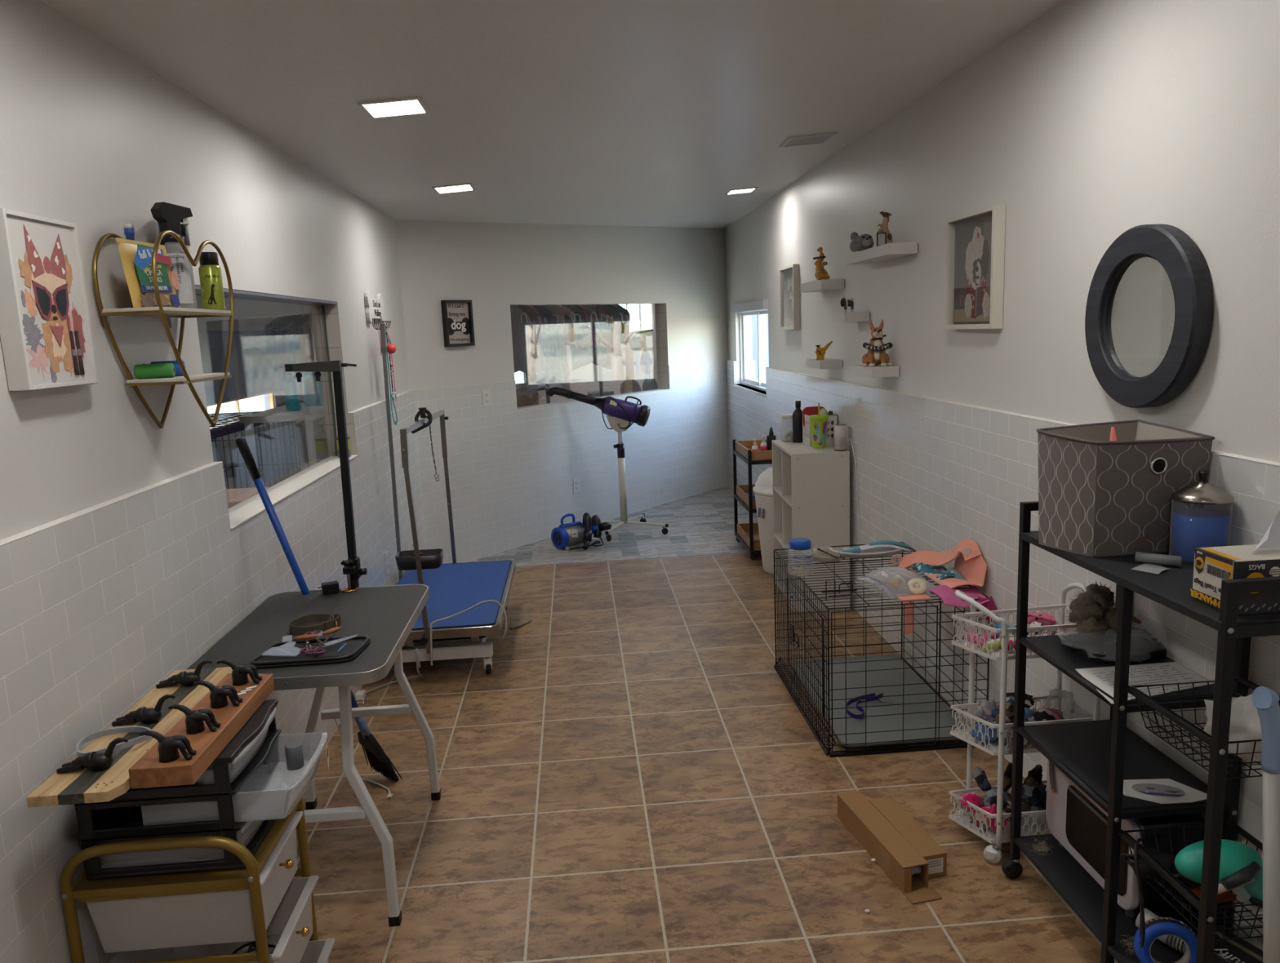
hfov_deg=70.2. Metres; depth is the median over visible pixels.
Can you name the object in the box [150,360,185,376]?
roll
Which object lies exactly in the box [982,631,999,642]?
bow
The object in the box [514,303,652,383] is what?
house
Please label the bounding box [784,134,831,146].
diffuser
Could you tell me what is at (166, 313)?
shelf
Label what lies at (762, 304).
trim
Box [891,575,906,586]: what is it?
tape roll
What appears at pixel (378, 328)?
leash
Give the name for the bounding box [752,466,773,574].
waste bin
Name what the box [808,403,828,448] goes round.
tumbler
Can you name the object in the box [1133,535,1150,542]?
toys
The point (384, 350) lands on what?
pole
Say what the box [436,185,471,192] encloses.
diffuser
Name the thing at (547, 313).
garment
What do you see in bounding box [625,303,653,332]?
window
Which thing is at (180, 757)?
board
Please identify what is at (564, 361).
garment
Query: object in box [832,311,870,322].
floating shelf
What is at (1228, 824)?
wire basket
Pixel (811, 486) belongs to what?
cube shelf
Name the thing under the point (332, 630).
knife
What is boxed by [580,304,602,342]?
garment
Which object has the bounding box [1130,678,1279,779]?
wire basket
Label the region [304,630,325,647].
scissors
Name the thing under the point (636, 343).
jacket
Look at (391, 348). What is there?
toy
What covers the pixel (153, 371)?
roll
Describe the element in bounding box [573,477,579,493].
wall outlet
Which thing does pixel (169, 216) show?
spray bottle
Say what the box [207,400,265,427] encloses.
ground
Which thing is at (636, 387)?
folded garment
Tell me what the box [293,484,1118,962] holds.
floor
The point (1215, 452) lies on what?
trim
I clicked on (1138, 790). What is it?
print
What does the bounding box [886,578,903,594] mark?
tape roll
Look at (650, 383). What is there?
folded garment
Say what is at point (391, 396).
leash
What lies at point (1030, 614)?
hair clip
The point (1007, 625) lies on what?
bow
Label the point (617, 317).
garment
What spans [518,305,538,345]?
garment
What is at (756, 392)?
trim
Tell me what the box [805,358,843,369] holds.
floating shelf
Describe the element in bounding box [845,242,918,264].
floating shelf
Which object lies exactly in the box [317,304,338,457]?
window
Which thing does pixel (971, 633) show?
bow
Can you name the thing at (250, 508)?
trim
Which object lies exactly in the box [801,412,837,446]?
plastic basket
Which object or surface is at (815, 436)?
print
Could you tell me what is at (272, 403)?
window
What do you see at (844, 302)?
dog figurine
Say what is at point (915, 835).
cardboard box
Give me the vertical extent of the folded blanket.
0.100 m
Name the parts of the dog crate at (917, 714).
door panel, door, panel, panel, door, rail, panel, wall panel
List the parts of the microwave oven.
leather pull, window trim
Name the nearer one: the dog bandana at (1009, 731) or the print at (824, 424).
the dog bandana at (1009, 731)
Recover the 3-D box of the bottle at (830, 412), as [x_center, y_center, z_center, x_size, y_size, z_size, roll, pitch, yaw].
[1.063,-0.301,5.074,0.024,0.185,0.023,-3,10,-4]
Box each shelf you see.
[75,803,291,889]
[92,230,234,428]
[239,402,324,488]
[771,440,849,612]
[800,278,844,293]
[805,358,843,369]
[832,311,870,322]
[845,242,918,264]
[854,364,899,377]
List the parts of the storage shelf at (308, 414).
leg, leg, leg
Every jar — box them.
[779,413,792,442]
[787,537,813,577]
[1168,471,1234,564]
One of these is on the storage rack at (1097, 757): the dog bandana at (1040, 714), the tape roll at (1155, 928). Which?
the tape roll at (1155, 928)
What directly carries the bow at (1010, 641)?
in the cart at (1036, 824)
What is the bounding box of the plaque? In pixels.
[440,299,475,346]
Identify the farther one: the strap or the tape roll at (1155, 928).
the strap
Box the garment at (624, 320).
[608,304,627,345]
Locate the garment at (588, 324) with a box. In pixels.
[572,304,591,343]
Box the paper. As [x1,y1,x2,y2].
[1123,778,1207,804]
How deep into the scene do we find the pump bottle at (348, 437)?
4.16 m
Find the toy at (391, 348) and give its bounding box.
[386,328,395,353]
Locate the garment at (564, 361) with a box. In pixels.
[535,305,570,390]
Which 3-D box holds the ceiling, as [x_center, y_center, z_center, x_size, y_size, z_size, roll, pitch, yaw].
[-0.106,-1.474,3.574,2.727,0.298,10.200,-3,10,-4]
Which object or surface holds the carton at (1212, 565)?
on the storage rack at (1097, 757)
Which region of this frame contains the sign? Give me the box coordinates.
[364,291,391,329]
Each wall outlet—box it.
[384,551,390,575]
[482,389,491,406]
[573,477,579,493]
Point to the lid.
(811, 411)
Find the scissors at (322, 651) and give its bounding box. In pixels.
[304,635,334,655]
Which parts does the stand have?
cross arm, wing knob, post, star knob, lever, knob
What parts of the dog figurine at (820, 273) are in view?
brown arm and ear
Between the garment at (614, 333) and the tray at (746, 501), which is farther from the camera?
the garment at (614, 333)
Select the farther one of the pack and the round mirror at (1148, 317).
the pack
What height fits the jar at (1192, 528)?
0.201 m
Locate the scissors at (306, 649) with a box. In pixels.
[299,639,319,653]
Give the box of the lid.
[802,406,825,426]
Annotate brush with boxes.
[827,540,910,558]
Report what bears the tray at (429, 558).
attached to the frame
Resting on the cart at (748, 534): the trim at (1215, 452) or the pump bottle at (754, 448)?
the pump bottle at (754, 448)
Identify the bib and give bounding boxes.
[891,538,986,589]
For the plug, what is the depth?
3.11 m
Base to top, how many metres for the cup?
0.052 m
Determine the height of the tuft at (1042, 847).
0.029 m
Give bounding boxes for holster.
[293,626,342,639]
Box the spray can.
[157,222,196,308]
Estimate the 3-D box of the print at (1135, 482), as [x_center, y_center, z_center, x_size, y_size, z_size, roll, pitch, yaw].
[1.171,0.038,2.083,0.265,0.255,0.024,-3,10,-7]
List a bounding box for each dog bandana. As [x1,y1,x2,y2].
[959,791,984,813]
[968,810,989,829]
[969,721,999,743]
[972,766,991,791]
[974,699,996,723]
[981,804,1008,833]
[982,786,1010,808]
[990,696,1025,729]
[996,728,1026,744]
[1002,794,1031,822]
[1003,761,1012,792]
[1006,692,1035,708]
[1022,764,1042,786]
[1022,782,1046,811]
[1024,708,1035,722]
[1025,707,1061,721]
[1043,707,1064,719]
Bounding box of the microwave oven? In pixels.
[1045,760,1204,918]
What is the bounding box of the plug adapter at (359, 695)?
[355,690,365,701]
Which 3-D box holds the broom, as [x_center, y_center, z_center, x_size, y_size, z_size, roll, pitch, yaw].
[-1.062,0.459,3.014,0.111,1.275,0.440,7,13,43]
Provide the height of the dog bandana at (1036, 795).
0.090 m
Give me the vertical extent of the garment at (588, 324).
0.525 m
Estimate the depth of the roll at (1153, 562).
2.00 m
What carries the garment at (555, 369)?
hanging from the rail at (599, 351)
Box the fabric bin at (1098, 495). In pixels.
[1035,419,1214,557]
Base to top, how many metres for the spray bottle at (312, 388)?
0.240 m
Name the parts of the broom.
handle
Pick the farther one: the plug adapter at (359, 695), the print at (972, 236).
the plug adapter at (359, 695)
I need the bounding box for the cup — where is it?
[284,742,304,770]
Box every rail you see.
[595,304,603,396]
[635,328,653,334]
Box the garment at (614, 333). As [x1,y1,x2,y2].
[599,304,617,356]
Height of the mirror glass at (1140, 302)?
0.302 m
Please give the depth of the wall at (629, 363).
11.17 m
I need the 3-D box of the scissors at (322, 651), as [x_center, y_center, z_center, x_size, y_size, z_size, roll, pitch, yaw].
[-0.828,0.425,2.378,0.052,0.007,0.144,-2,10,2]
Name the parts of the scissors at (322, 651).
blade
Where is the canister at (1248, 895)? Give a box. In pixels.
[1231,863,1262,915]
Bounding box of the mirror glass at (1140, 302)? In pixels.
[1106,257,1174,377]
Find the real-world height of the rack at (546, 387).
1.300 m
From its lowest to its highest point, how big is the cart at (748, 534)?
0.742 m
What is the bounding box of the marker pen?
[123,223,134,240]
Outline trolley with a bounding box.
[59,765,335,962]
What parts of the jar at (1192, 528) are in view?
glass, metal lid, knob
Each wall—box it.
[0,0,426,962]
[195,293,309,488]
[299,303,657,462]
[395,220,728,564]
[724,0,1279,951]
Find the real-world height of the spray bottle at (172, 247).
0.235 m
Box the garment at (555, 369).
[525,305,564,386]
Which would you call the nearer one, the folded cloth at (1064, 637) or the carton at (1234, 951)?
the carton at (1234, 951)
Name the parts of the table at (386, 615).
leg, leg, leg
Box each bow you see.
[967,631,986,648]
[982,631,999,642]
[982,640,1000,653]
[995,622,1001,638]
[1006,623,1016,635]
[1007,640,1016,651]
[1014,621,1044,635]
[1027,613,1056,626]
[1046,621,1059,635]
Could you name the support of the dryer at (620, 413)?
on the floor
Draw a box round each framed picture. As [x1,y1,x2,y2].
[0,208,98,391]
[778,263,799,329]
[944,204,1005,328]
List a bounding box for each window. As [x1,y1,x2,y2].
[198,330,297,404]
[207,391,274,429]
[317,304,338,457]
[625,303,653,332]
[739,309,768,391]
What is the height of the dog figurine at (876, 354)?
0.214 m
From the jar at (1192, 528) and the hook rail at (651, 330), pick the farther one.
the hook rail at (651, 330)
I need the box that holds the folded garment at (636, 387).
[620,378,641,394]
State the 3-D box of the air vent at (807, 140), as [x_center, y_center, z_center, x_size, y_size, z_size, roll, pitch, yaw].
[0.811,-1.648,4.395,0.228,0.022,0.228,-3,10,-4]
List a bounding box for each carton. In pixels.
[226,487,268,508]
[1190,511,1279,614]
[1195,924,1262,962]
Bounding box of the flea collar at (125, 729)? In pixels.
[75,726,151,756]
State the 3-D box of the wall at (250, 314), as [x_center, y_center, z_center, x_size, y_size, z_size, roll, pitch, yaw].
[-3.679,-0.550,5.650,0.120,2.600,10.700,-3,10,-4]
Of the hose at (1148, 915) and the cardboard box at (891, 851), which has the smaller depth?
the hose at (1148, 915)
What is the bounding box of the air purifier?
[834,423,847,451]
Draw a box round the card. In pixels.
[1189,886,1235,904]
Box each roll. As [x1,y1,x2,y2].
[133,362,175,379]
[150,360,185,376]
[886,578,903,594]
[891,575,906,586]
[898,569,916,583]
[906,577,926,595]
[1130,551,1182,574]
[1133,917,1197,962]
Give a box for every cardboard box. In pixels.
[515,379,587,407]
[837,791,942,904]
[868,796,946,878]
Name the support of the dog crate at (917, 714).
on the floor
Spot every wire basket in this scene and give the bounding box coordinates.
[1123,822,1262,941]
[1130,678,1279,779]
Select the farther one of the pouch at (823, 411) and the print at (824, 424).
the pouch at (823, 411)
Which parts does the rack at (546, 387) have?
rail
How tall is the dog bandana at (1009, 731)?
0.047 m
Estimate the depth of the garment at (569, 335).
7.86 m
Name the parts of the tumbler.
lid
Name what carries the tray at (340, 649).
on the table at (386, 615)
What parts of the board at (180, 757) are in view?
hind leg, hind leg, hind leg, hind leg, hind leg, hind leg, hind leg, hind leg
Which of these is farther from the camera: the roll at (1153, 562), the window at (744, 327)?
the window at (744, 327)
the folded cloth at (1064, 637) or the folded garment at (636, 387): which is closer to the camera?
the folded cloth at (1064, 637)
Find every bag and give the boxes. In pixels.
[115,237,180,307]
[624,374,632,393]
[640,349,652,374]
[854,567,936,598]
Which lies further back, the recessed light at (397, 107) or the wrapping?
the recessed light at (397, 107)
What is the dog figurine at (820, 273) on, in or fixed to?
on the floating shelf at (824, 285)
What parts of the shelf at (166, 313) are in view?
shelf rail, shelf rail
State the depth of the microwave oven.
2.21 m
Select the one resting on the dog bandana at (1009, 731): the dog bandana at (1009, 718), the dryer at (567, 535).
the dog bandana at (1009, 718)
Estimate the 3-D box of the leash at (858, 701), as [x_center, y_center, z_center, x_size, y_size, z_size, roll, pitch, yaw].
[0.900,0.886,3.620,0.242,0.019,0.123,-9,12,-35]
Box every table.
[183,584,441,927]
[393,560,515,674]
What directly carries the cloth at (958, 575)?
on the dog crate at (917, 714)
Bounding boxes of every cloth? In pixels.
[911,562,955,580]
[927,585,990,608]
[945,568,967,580]
[977,595,997,621]
[1057,626,1167,662]
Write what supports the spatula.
on the pouch at (822, 559)
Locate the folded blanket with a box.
[587,391,613,397]
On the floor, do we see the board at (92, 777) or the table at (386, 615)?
the table at (386, 615)
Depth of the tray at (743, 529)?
6.32 m
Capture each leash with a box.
[377,328,382,355]
[385,327,394,401]
[386,327,396,400]
[386,352,397,425]
[411,407,439,481]
[846,693,893,719]
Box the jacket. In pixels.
[629,336,644,350]
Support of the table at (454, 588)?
on the floor
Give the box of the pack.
[870,570,892,585]
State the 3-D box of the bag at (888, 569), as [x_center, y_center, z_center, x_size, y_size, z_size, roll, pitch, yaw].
[0.959,0.359,3.434,0.249,0.063,0.342,-5,10,-13]
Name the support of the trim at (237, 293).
attached to the wall at (100, 607)
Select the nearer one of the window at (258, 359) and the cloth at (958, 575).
the cloth at (958, 575)
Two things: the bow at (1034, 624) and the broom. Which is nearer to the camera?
the bow at (1034, 624)
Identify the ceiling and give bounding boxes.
[40,0,1065,228]
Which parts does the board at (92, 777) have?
leg, leg, leg, leg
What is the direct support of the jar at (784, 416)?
on the cube shelf at (811, 486)
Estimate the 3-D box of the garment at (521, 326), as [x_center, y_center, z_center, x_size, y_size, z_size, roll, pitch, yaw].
[-1.068,-1.260,7.553,0.462,0.753,0.088,5,12,39]
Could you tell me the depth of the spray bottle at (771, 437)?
6.02 m
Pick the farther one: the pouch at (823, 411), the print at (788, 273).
the print at (788, 273)
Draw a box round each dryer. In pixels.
[546,386,668,541]
[551,512,611,550]
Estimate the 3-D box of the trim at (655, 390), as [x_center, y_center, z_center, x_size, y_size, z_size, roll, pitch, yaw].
[-0.358,-0.668,7.324,0.123,0.004,1.860,5,12,38]
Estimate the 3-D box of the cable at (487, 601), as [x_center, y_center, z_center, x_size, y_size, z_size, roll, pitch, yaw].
[-0.784,0.676,4.119,0.379,0.221,0.096,-8,11,-29]
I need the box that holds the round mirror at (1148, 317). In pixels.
[1084,223,1213,408]
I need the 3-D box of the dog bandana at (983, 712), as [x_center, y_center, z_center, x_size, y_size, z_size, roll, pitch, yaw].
[1.014,0.671,2.653,0.061,0.093,0.069,4,12,33]
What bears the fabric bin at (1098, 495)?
on the storage rack at (1097, 757)
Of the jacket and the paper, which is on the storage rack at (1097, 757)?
the paper
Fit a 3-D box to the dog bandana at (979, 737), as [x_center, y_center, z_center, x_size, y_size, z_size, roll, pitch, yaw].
[0.995,0.721,2.624,0.082,0.056,0.081,-3,10,-4]
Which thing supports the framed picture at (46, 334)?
attached to the wall at (100, 607)
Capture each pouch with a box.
[800,545,845,562]
[819,408,828,415]
[1125,848,1182,884]
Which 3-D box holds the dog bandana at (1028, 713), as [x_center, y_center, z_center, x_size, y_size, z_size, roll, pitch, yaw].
[1.110,0.689,2.631,0.104,0.083,0.096,-3,10,-4]
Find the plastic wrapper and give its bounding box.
[1042,688,1075,719]
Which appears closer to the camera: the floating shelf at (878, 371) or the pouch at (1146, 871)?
the pouch at (1146, 871)
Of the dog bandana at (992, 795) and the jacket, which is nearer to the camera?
the dog bandana at (992, 795)
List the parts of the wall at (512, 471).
plaster panel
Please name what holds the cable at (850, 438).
attached to the wall at (1095, 122)
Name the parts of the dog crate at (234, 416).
panel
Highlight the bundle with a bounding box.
[1204,694,1262,761]
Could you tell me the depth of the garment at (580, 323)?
7.95 m
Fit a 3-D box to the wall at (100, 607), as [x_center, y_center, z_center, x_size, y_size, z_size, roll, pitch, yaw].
[-1.251,0.083,2.317,0.130,2.268,7.183,-3,10,-4]
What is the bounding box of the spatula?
[817,548,838,559]
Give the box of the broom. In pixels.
[235,436,402,782]
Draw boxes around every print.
[18,225,85,382]
[133,244,180,307]
[783,268,793,326]
[813,434,817,441]
[815,424,821,439]
[822,422,826,435]
[953,212,991,324]
[1038,435,1096,553]
[1094,441,1209,555]
[1131,783,1185,797]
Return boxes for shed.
[751,314,768,382]
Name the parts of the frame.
post, post, clamp knob, post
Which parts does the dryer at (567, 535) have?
handle, power cord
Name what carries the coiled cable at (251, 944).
in the trolley
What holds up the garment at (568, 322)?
hanging from the rail at (599, 351)
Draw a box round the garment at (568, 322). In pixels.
[560,304,578,348]
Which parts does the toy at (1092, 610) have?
tan arm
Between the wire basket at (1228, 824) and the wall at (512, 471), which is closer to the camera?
the wire basket at (1228, 824)
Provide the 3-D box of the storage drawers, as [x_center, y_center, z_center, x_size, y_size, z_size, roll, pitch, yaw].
[-0.882,0.628,1.903,0.422,0.238,0.282,-3,10,-4]
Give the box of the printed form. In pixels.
[1075,662,1214,704]
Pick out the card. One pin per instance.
(1227, 896)
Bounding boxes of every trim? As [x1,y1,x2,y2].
[0,389,414,546]
[194,284,337,305]
[228,454,357,529]
[516,389,670,409]
[730,299,768,312]
[733,383,766,397]
[767,367,1279,466]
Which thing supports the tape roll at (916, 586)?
in the bag at (888, 569)
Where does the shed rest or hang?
on the hill
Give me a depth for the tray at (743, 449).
6.05 m
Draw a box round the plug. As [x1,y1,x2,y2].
[386,793,392,799]
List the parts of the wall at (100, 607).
plaster panel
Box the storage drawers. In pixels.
[74,699,328,880]
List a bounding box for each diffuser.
[364,99,424,115]
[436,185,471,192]
[728,188,753,193]
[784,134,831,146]
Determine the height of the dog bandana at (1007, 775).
0.093 m
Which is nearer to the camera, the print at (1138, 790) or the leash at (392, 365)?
the print at (1138, 790)
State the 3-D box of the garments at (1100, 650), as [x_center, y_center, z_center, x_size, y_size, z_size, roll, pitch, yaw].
[1.198,0.420,2.279,0.203,0.020,0.127,-3,10,-4]
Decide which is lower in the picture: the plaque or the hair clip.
the hair clip
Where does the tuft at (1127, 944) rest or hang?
on the storage rack at (1097, 757)
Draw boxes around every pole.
[379,323,402,577]
[1252,686,1279,962]
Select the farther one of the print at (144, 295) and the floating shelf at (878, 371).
the floating shelf at (878, 371)
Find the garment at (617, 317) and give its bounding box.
[601,304,622,356]
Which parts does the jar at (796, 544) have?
lid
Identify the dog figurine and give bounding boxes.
[813,247,830,279]
[815,341,832,359]
[840,294,853,312]
[849,231,874,252]
[862,319,892,367]
[876,211,893,246]
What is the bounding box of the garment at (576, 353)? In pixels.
[569,304,606,363]
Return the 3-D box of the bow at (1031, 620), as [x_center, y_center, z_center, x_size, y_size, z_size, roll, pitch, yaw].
[1.144,0.394,2.615,0.096,0.037,0.031,1,10,19]
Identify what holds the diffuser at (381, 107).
attached to the recessed light at (397, 107)
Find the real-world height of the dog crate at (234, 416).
1.148 m
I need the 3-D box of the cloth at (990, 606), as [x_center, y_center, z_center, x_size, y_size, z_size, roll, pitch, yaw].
[1.232,0.450,3.216,0.081,0.096,0.014,-3,10,-4]
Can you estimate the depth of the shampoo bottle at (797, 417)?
5.21 m
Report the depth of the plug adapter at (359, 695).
3.96 m
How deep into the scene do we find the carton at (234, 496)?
3.31 m
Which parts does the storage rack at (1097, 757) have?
rail, cross rail, cross rail, cross rail, rail, rail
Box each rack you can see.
[515,362,550,404]
[1001,501,1279,962]
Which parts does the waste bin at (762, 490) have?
lid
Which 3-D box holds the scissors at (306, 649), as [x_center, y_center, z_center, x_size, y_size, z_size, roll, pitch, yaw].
[-0.870,0.423,2.384,0.047,0.007,0.144,-7,10,-23]
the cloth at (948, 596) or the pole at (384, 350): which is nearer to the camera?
the cloth at (948, 596)
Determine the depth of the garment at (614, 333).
8.29 m
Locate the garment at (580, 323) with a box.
[564,304,585,350]
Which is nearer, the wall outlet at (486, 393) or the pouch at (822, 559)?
the pouch at (822, 559)
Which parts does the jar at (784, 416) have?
lid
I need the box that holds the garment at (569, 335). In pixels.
[550,304,574,344]
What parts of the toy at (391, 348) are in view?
cord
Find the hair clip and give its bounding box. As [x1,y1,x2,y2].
[1027,611,1055,622]
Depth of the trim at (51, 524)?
2.01 m
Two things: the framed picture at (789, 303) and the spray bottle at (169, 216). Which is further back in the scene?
the framed picture at (789, 303)
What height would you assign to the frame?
0.998 m
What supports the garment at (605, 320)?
hanging from the rail at (599, 351)
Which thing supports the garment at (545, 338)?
hanging from the rail at (599, 351)
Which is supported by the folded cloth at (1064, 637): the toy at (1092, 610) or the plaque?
the toy at (1092, 610)
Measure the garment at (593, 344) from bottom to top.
0.563 m
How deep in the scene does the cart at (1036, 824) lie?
2.61 m
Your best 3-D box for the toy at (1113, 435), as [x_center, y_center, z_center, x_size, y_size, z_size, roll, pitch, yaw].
[1.134,-0.020,2.179,0.028,0.222,0.027,1,10,18]
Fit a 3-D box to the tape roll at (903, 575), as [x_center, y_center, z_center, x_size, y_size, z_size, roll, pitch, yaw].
[1.012,0.361,3.443,0.058,0.053,0.044,-4,10,-9]
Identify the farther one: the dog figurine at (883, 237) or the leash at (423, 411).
the leash at (423, 411)
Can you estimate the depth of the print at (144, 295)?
2.09 m
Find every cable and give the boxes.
[231,941,275,954]
[334,697,390,794]
[365,648,423,693]
[430,600,507,666]
[849,438,862,618]
[1120,850,1183,879]
[1133,838,1145,947]
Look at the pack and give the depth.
3.41 m
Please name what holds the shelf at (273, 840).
attached to the trolley
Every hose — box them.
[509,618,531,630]
[1135,908,1185,954]
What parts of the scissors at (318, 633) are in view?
blade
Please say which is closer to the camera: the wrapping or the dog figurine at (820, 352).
the wrapping
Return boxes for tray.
[249,634,371,668]
[395,548,443,570]
[734,440,772,461]
[736,484,755,509]
[737,522,760,551]
[790,654,966,747]
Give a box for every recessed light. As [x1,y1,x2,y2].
[357,96,430,118]
[431,182,475,194]
[724,186,757,195]
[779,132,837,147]
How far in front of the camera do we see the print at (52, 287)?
1.80 m
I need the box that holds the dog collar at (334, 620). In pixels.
[288,613,341,634]
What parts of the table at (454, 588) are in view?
rail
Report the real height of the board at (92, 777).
0.073 m
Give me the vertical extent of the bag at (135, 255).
0.165 m
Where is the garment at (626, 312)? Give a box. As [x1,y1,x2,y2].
[613,304,630,343]
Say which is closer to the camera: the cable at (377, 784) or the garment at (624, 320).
the cable at (377, 784)
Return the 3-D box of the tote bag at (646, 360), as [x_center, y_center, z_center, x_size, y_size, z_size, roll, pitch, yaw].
[0.059,-1.123,8.522,0.113,0.234,0.102,-3,10,-4]
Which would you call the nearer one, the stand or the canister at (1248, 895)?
the canister at (1248, 895)
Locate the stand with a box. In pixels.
[284,360,367,592]
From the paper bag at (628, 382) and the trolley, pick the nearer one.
the trolley
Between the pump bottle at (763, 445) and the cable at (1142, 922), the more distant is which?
the pump bottle at (763, 445)
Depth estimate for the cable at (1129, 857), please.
1.99 m
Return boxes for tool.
[1173,840,1262,894]
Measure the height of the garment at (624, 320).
0.563 m
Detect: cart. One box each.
[732,439,772,560]
[948,582,1100,864]
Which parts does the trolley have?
long rail, rail, rail, frame, drawer, rail, drawer, long rail, knob, frame, rail, knob, drawer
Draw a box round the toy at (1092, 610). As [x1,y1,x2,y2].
[1062,580,1141,639]
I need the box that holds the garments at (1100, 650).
[1072,636,1166,663]
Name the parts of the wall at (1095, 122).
plaster panel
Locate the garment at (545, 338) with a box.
[533,305,551,352]
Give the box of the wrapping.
[904,866,921,875]
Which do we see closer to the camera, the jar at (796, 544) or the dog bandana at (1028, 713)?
the dog bandana at (1028, 713)
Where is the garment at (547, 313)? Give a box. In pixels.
[534,305,556,355]
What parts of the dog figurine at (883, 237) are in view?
frame panel, frame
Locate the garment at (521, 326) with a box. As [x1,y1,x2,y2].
[510,305,533,375]
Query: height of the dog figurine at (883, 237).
0.155 m
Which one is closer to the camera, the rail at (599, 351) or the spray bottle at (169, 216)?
the spray bottle at (169, 216)
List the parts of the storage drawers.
panel, panel, plate, lid, drawer, drawer, panel, drawer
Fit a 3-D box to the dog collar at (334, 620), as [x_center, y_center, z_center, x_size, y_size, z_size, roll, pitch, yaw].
[-0.922,0.405,2.593,0.141,0.027,0.118,-3,10,-4]
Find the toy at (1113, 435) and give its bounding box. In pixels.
[1109,426,1116,440]
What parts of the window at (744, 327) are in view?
sash, sash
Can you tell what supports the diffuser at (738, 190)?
attached to the recessed light at (745, 189)
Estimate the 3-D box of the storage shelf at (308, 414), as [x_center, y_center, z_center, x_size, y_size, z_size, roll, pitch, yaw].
[-1.729,0.214,4.828,0.340,1.210,0.850,-3,10,-4]
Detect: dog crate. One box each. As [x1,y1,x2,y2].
[208,411,308,488]
[773,542,990,758]
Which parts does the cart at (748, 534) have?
post, rail, rail, rail, post, rail, rail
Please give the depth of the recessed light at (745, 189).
5.98 m
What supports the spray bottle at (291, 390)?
on the storage shelf at (308, 414)
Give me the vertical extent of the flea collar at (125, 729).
0.024 m
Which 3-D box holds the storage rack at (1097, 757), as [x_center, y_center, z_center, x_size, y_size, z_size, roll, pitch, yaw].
[1.177,0.631,2.095,0.327,1.062,0.805,-3,10,-4]
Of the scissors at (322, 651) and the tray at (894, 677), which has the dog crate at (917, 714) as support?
the tray at (894, 677)
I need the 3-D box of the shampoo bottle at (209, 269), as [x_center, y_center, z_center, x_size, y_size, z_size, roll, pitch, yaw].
[-1.119,-0.522,2.376,0.054,0.148,0.055,-9,11,-33]
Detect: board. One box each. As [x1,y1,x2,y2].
[26,660,232,807]
[128,659,274,789]
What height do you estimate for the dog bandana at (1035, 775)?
0.093 m
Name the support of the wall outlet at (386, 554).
attached to the wall at (100, 607)
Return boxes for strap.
[895,593,931,634]
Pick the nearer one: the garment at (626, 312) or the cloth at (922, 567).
the cloth at (922, 567)
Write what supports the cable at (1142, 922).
hanging from the wire basket at (1228, 824)
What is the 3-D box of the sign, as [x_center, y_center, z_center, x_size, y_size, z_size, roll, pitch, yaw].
[-1.388,-0.913,4.879,0.081,0.199,0.396,-3,10,-4]
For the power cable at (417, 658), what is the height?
0.204 m
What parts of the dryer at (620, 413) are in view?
power cord, leg, rating plate, leg, power cord, handle, leg, leg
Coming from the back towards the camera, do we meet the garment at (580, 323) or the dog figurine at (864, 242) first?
the garment at (580, 323)
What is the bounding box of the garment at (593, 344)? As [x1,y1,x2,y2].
[564,304,595,347]
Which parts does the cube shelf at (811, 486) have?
panel, shelf panel, shelf panel, panel, panel, panel, panel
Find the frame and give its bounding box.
[400,409,456,653]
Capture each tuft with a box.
[1028,836,1051,855]
[1120,935,1134,955]
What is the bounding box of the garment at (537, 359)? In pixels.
[514,305,545,375]
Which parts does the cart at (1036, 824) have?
panel, panel, panel, tube frame, panel, panel, panel, panel, panel, panel, panel, panel, tube frame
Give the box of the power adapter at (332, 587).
[317,580,339,595]
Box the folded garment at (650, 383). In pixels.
[642,376,657,391]
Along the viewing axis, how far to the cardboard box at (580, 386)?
7.82 m
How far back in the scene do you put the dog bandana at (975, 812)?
2.66 m
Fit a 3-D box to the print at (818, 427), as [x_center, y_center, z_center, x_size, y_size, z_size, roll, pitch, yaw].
[0.966,-0.269,4.929,0.026,0.085,0.008,0,10,13]
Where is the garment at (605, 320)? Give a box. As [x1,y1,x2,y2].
[572,304,612,370]
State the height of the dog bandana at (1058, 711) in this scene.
0.060 m
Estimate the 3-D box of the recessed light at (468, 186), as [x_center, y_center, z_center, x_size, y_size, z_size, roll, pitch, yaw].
[-0.958,-1.511,4.694,0.200,0.021,0.200,-3,10,-4]
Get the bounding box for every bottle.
[150,201,197,307]
[166,217,194,308]
[198,252,225,310]
[283,371,301,411]
[301,360,324,406]
[335,434,351,457]
[751,438,758,451]
[760,435,766,450]
[766,427,776,450]
[791,400,802,442]
[828,410,832,437]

